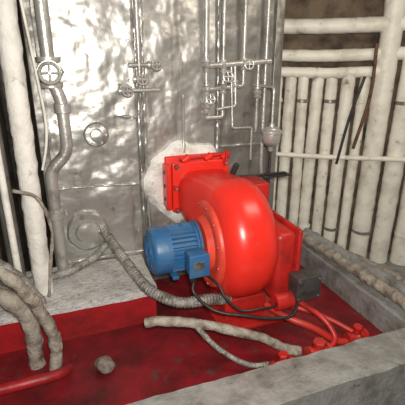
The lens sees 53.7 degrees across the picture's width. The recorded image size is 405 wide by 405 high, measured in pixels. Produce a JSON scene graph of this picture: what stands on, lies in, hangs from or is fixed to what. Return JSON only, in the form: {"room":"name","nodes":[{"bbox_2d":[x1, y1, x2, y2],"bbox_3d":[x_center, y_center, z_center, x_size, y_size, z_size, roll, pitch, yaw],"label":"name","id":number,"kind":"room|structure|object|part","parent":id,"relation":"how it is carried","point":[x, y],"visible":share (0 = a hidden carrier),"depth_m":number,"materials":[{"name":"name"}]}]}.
{"room":"boiler room","nodes":[
{"label":"boiler room","id":0,"kind":"room"},
{"bbox_2d":[0,0,50,250],"bbox_3d":[-0.383,-1.097,4.548,5.800,2.950,0.100,-7,21,-19],"label":"wall","id":1,"kind":"structure","parent":0,"point":[32,113],"depth_m":4.15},
{"bbox_2d":[2,244,55,271],"bbox_3d":[0.609,1.268,2.509,5.800,0.100,5.900,-7,21,-19],"label":"floor","id":2,"kind":"structure","parent":0,"point":[4,255],"depth_m":4.24,"materials":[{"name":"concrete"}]},
{"bbox_2d":[0,65,30,270],"bbox_3d":[-1.299,-0.437,2.735,0.068,2.950,0.070,-7,21,-19],"label":"vertical pipe","id":3,"kind":"object","parent":2,"relation":"on","point":[2,88],"visible":0.24,"depth_m":2.74,"materials":[{"name":"metal"}]},
{"bbox_2d":[0,254,156,353],"bbox_3d":[-1.018,0.819,2.797,1.338,0.547,0.539,-7,21,-19],"label":"concrete ledge","id":4,"kind":"object","parent":2,"relation":"on","point":[100,297],"visible":0.51,"depth_m":2.63,"materials":[{"name":"grey concrete"}]},
{"bbox_2d":[0,149,21,271],"bbox_3d":[-1.122,-0.499,2.102,0.039,2.400,0.040,-7,21,-19],"label":"vertical pipe","id":5,"kind":"object","parent":4,"relation":"on","point":[3,185],"visible":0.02,"depth_m":2.30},
{"bbox_2d":[0,124,25,276],"bbox_3d":[-1.288,-0.606,2.395,0.098,2.400,0.100,-7,21,-19],"label":"vertical pipe","id":6,"kind":"object","parent":4,"relation":"on","point":[2,217],"visible":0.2,"depth_m":2.63,"materials":[{"name":"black metal"}]},
{"bbox_2d":[0,278,33,293],"bbox_3d":[-1.355,0.566,2.485,0.572,0.152,0.125,-11,23,-27],"label":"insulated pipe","id":7,"kind":"object","parent":4,"relation":"on","point":[30,280],"visible":0.1,"depth_m":2.51,"materials":[{"name":"grey fabric"}]},
{"bbox_2d":[0,259,46,305],"bbox_3d":[-1.263,0.445,2.290,0.645,0.511,0.085,-8,22,-21],"label":"insulated pipe","id":8,"kind":"object","parent":4,"relation":"on","point":[4,264],"visible":0.41,"depth_m":2.37,"materials":[{"name":"grey fabric"}]},
{"bbox_2d":[0,0,53,295],"bbox_3d":[-1.029,-0.521,2.243,0.148,2.356,0.125,-7,21,-19],"label":"insulated pipe","id":9,"kind":"object","parent":4,"relation":"on","point":[11,48],"visible":0.95,"depth_m":2.25,"materials":[{"name":"white fabric"}]},
{"bbox_2d":[12,189,53,296],"bbox_3d":[-0.990,0.256,2.417,0.040,0.751,0.202,17,26,38],"label":"hanging cable","id":10,"kind":"object","parent":9,"relation":"hanging from","point":[36,197],"visible":1,"depth_m":2.45,"materials":[{"name":"grey rubber"}]},
{"bbox_2d":[33,0,72,270],"bbox_3d":[-0.911,-0.562,2.427,0.220,2.305,0.305,-7,21,-19],"label":"pipe","id":11,"kind":"object","parent":4,"relation":"on","point":[50,73],"visible":0.97,"depth_m":2.49,"materials":[{"name":"silver metal"}]},
{"bbox_2d":[19,0,47,169],"bbox_3d":[-0.951,-0.645,2.286,0.072,0.953,0.025,-3,20,-7],"label":"hanging cable","id":12,"kind":"object","parent":11,"relation":"hanging from","point":[20,1],"visible":1,"depth_m":2.27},
{"bbox_2d":[27,242,108,282],"bbox_3d":[-0.957,0.431,2.798,0.657,0.177,0.098,-13,23,-31],"label":"drain pipe","id":13,"kind":"object","parent":4,"relation":"on","point":[96,255],"visible":0.77,"depth_m":2.83,"materials":[{"name":"beige fabric"}]},
{"bbox_2d":[19,0,285,279],"bbox_3d":[-0.386,-0.592,3.308,1.780,2.850,1.014,-7,21,-19],"label":"boiler","id":14,"kind":"object","parent":2,"relation":"on","point":[112,177],"visible":0.71,"depth_m":2.82,"materials":[{"name":"silver metal"}]},
{"bbox_3d":[-0.838,0.210,2.934,0.300,0.303,0.090,-7,21,-19],"label":"cleanout door","id":15,"kind":"part","parent":14,"relation":"part of","materials":[{"name":"silver metal"}]},
{"bbox_3d":[-0.740,-0.445,2.765,0.570,1.855,0.040,-7,21,-19],"label":"plate","id":16,"kind":"part","parent":14,"relation":"part of","materials":[{"name":"silver metal"}]},
{"bbox_2d":[117,0,162,96],"bbox_3d":[-0.416,-1.067,2.570,0.290,0.752,0.191,-7,21,-19],"label":"valve","id":17,"kind":"object","parent":14,"relation":"attached to","point":[156,65],"visible":1,"depth_m":2.60,"materials":[{"name":"silver metal"}]},
{"bbox_3d":[-0.170,-0.514,2.954,0.540,1.855,0.049,-7,21,-19],"label":"plate","id":18,"kind":"part","parent":14,"relation":"part of","materials":[{"name":"silver metal"}]},
{"bbox_2d":[181,94,185,152],"bbox_3d":[-0.149,-0.575,2.903,0.031,0.415,0.101,-7,21,-19],"label":"pipe","id":19,"kind":"object","parent":14,"relation":"attached to","point":[182,95],"visible":0.88,"depth_m":2.86,"materials":[{"name":"silver metal"}]},
{"bbox_2d":[202,0,271,178],"bbox_3d":[0.260,-0.732,2.963,0.562,1.851,0.175,-7,21,-19],"label":"piping","id":20,"kind":"object","parent":14,"relation":"attached to","point":[223,64],"visible":1,"depth_m":2.87,"materials":[{"name":"silver metal"}]},
{"bbox_3d":[0.329,-0.958,2.998,0.410,1.050,0.029,-7,21,-19],"label":"plate","id":21,"kind":"part","parent":14,"relation":"part of","materials":[{"name":"silver metal"}]},
{"bbox_2d":[254,84,281,202],"bbox_3d":[0.462,-0.367,3.059,0.154,1.022,0.377,-7,21,-19],"label":"pipe","id":22,"kind":"object","parent":14,"relation":"attached to","point":[271,135],"visible":0.78,"depth_m":2.86,"materials":[{"name":"silver metal"}]},
{"bbox_3d":[0.450,-0.835,2.922,0.020,0.050,0.310,-7,21,-19],"label":"arm","id":23,"kind":"part","parent":22,"relation":"part of","materials":[{"name":"silver metal"}]},
{"bbox_2d":[261,123,281,150],"bbox_3d":[0.500,-0.473,2.909,0.154,0.200,0.154,-7,21,-19],"label":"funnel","id":24,"kind":"object","parent":22,"relation":"on","point":[271,135],"depth_m":2.86,"materials":[{"name":"silver metal"}]},
{"bbox_2d":[0,265,382,404],"bbox_3d":[-0.217,1.014,2.652,2.700,0.280,1.480,-7,21,-19],"label":"floor","id":25,"kind":"structure","parent":2,"relation":"on","point":[156,360],"depth_m":2.45,"materials":[{"name":"red paint"}]},
{"bbox_2d":[0,288,45,369],"bbox_3d":[-1.235,0.705,2.256,0.618,0.572,0.122,-3,20,-8],"label":"insulated pipe","id":26,"kind":"object","parent":25,"relation":"on","point":[10,301],"visible":0.92,"depth_m":2.24,"materials":[{"name":"beige fabric"}]},
{"bbox_2d":[0,265,62,370],"bbox_3d":[-1.149,0.626,2.124,0.720,0.820,0.120,-5,21,-13],"label":"insulated pipe","id":27,"kind":"object","parent":25,"relation":"on","point":[8,278],"visible":0.98,"depth_m":2.17,"materials":[{"name":"beige fabric"}]},
{"bbox_2d":[0,364,72,395],"bbox_3d":[-1.073,1.000,2.118,0.757,0.109,0.116,-10,22,-25],"label":"drain pipe","id":28,"kind":"object","parent":25,"relation":"on","point":[29,382],"visible":1,"depth_m":2.14,"materials":[{"name":"metal"}]},
{"bbox_2d":[94,356,115,373],"bbox_3d":[-0.567,0.945,2.332,0.109,0.081,0.112,-15,25,-36],"label":"stone","id":29,"kind":"object","parent":25,"relation":"on","point":[104,364],"visible":1,"depth_m":2.31,"materials":[{"name":"grey stone"}]},
{"bbox_2d":[144,316,301,356],"bbox_3d":[0.132,0.791,2.364,0.933,0.313,0.073,-1,20,-3],"label":"pipe","id":30,"kind":"object","parent":25,"relation":"on","point":[165,321],"visible":0.98,"depth_m":2.32,"materials":[{"name":"beige fabric"}]},
{"bbox_2d":[195,327,268,367],"bbox_3d":[0.184,0.845,2.309,0.460,0.254,0.082,2,20,5],"label":"hose","id":31,"kind":"object","parent":25,"relation":"on","point":[203,334],"visible":0.88,"depth_m":2.29,"materials":[{"name":"beige fabric"}]},
{"bbox_2d":[162,149,302,334],"bbox_3d":[0.282,0.226,2.799,0.903,1.094,1.012,-7,21,-19],"label":"burner","id":32,"kind":"object","parent":25,"relation":"on","point":[252,248],"visible":0.91,"depth_m":2.50,"materials":[{"name":"red metal"}]},
{"bbox_2d":[99,226,231,308],"bbox_3d":[-0.336,0.474,2.684,1.032,0.400,0.358,9,22,23],"label":"hose","id":33,"kind":"object","parent":32,"relation":"attached to","point":[149,289],"visible":0.94,"depth_m":2.58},
{"bbox_2d":[144,220,209,282],"bbox_3d":[-0.176,0.308,2.539,0.321,0.335,0.423,-7,21,-19],"label":"motor","id":34,"kind":"object","parent":32,"relation":"attached to","point":[169,249],"visible":1,"depth_m":2.45,"materials":[{"name":"blue paint"}]},
{"bbox_2d":[144,234,152,269],"bbox_3d":[-0.339,0.313,2.531,0.007,0.228,0.228,-7,21,-19],"label":"grille","id":35,"kind":"object","parent":34,"relation":"attached to","point":[148,241],"depth_m":2.50,"materials":[{"name":"blue metal"}]},
{"bbox_3d":[-0.019,0.381,2.402,0.130,0.150,0.020,-7,21,-19],"label":"terminal lid","id":36,"kind":"part","parent":34,"relation":"part of","materials":[{"name":"blue paint"}]},
{"bbox_3d":[-0.019,0.381,2.389,0.070,0.050,0.004,-7,21,-19],"label":"name plate","id":37,"kind":"part","parent":34,"relation":"part of","materials":[{"name":"metal"}]},
{"bbox_2d":[207,275,277,311],"bbox_3d":[0.225,0.550,2.423,0.471,0.204,0.148,2,20,6],"label":"cable","id":38,"kind":"object","parent":34,"relation":"attached to","point":[209,276],"visible":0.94,"depth_m":2.38,"materials":[{"name":"black rubber"}]},
{"bbox_2d":[191,282,298,319],"bbox_3d":[0.269,0.597,2.453,0.679,0.230,0.154,0,20,1],"label":"cable","id":39,"kind":"object","parent":34,"relation":"attached to","point":[197,297],"visible":0.9,"depth_m":2.43,"materials":[{"name":"black rubber"}]},
{"bbox_3d":[-0.064,-0.161,3.022,0.450,0.415,0.035,-7,21,-19],"label":"mount plate","id":40,"kind":"part","parent":32,"relation":"part of","materials":[{"name":"red metal"}]},
{"bbox_3d":[-0.013,-0.129,2.941,0.435,0.370,0.035,-7,21,-19],"label":"hinge plate","id":41,"kind":"part","parent":32,"relation":"part of","materials":[{"name":"red metal"}]},
{"bbox_3d":[0.013,0.270,2.651,0.075,0.590,0.590,-7,21,-19],"label":"plate","id":42,"kind":"part","parent":32,"relation":"part of","materials":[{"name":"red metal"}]},
{"bbox_3d":[0.421,-0.203,2.926,0.421,0.015,0.016,-6,21,-15],"label":"damper lever","id":43,"kind":"part","parent":32,"relation":"part of","materials":[{"name":"metal"}]},
{"bbox_3d":[0.536,-0.206,2.964,0.220,0.010,0.100,-7,21,-19],"label":"damper lever plate","id":44,"kind":"part","parent":32,"relation":"part of","materials":[{"name":"metal"}]},
{"bbox_3d":[0.529,0.341,2.747,0.030,0.520,0.470,-7,21,-19],"label":"intake frame","id":45,"kind":"part","parent":32,"relation":"part of","materials":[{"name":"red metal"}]},
{"bbox_2d":[288,268,321,301],"bbox_3d":[0.638,0.525,2.511,0.170,0.185,0.120,-7,21,-19],"label":"control box","id":46,"kind":"object","parent":32,"relation":"attached to","point":[305,284],"visible":0.95,"depth_m":2.46,"materials":[{"name":"metal"}]},
{"bbox_3d":[0.653,0.528,2.467,0.170,0.160,0.020,-7,21,-19],"label":"lid","id":47,"kind":"part","parent":46,"relation":"part of","materials":[{"name":"black plastic"}]},
{"bbox_2d":[268,350,293,364],"bbox_3d":[0.459,0.915,2.289,0.140,0.126,0.082,-7,21,-19],"label":"valve","id":48,"kind":"object","parent":25,"relation":"on","point":[283,355],"visible":0.34,"depth_m":2.27,"materials":[{"name":"red metal"}]},
{"bbox_2d":[264,301,353,347],"bbox_3d":[0.680,0.760,2.582,0.567,0.229,0.310,9,22,23],"label":"red fuel line","id":49,"kind":"object","parent":25,"relation":"on","point":[332,336],"visible":0.75,"depth_m":2.49,"materials":[{"name":"metal"}]},
{"bbox_2d":[304,337,331,355],"bbox_3d":[0.691,0.879,2.377,0.140,0.138,0.105,-7,21,-19],"label":"valve","id":50,"kind":"object","parent":25,"relation":"on","point":[319,343],"visible":0.58,"depth_m":2.35,"materials":[{"name":"red metal"}]},
{"bbox_2d":[343,323,369,342],"bbox_3d":[0.974,0.829,2.525,0.140,0.125,0.080,-7,21,-19],"label":"valve","id":51,"kind":"object","parent":25,"relation":"on","point":[359,332],"visible":0.71,"depth_m":2.50,"materials":[{"name":"red metal"}]},
{"bbox_2d":[127,242,404,404],"bbox_3d":[-0.148,0.913,2.641,2.846,0.478,1.727,-7,21,-19],"label":"concrete curb","id":52,"kind":"object","parent":2,"relation":"on","point":[367,370],"visible":0.69,"depth_m":2.09,"materials":[{"name":"grey concrete"}]},
{"bbox_2d":[302,232,404,309],"bbox_3d":[1.147,0.513,2.832,0.245,0.174,2.190,-9,22,-24],"label":"pipe","id":53,"kind":"object","parent":52,"relation":"on","point":[364,275],"visible":0.84,"depth_m":2.89,"materials":[{"name":"beige fabric"}]},
{"bbox_2d":[303,228,404,294],"bbox_3d":[1.398,0.587,2.999,0.172,0.153,1.872,-9,22,-24],"label":"pipe","id":54,"kind":"object","parent":52,"relation":"attached to","point":[389,279],"visible":0.59,"depth_m":3.21,"materials":[{"name":"beige cloth insulation lagging"}]},
{"bbox_2d":[273,0,404,265],"bbox_3d":[1.413,-0.760,3.485,2.008,2.757,0.264,5,21,12],"label":"pipes","id":55,"kind":"object","parent":2,"relation":"on","point":[375,93],"visible":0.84,"depth_m":3.54,"materials":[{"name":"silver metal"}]},
{"bbox_2d":[347,250,404,282],"bbox_3d":[1.683,0.704,3.131,0.231,0.161,1.846,-11,23,-28],"label":"pipe","id":56,"kind":"object","parent":2,"relation":"on","point":[398,276],"visible":0.29,"depth_m":3.40,"materials":[{"name":"beige fabric"}]},
{"bbox_2d":[366,252,404,275],"bbox_3d":[1.796,0.750,3.582,1.628,0.140,2.114,-7,21,-19],"label":"plinth","id":57,"kind":"object","parent":2,"relation":"on","point":[395,268],"visible":0.02,"depth_m":3.78,"materials":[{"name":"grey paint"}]},
{"bbox_2d":[275,0,404,252],"bbox_3d":[1.791,-0.764,3.635,2.700,2.950,0.080,3,20,9],"label":"wall","id":58,"kind":"structure","parent":0,"point":[295,9],"depth_m":3.54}
]}

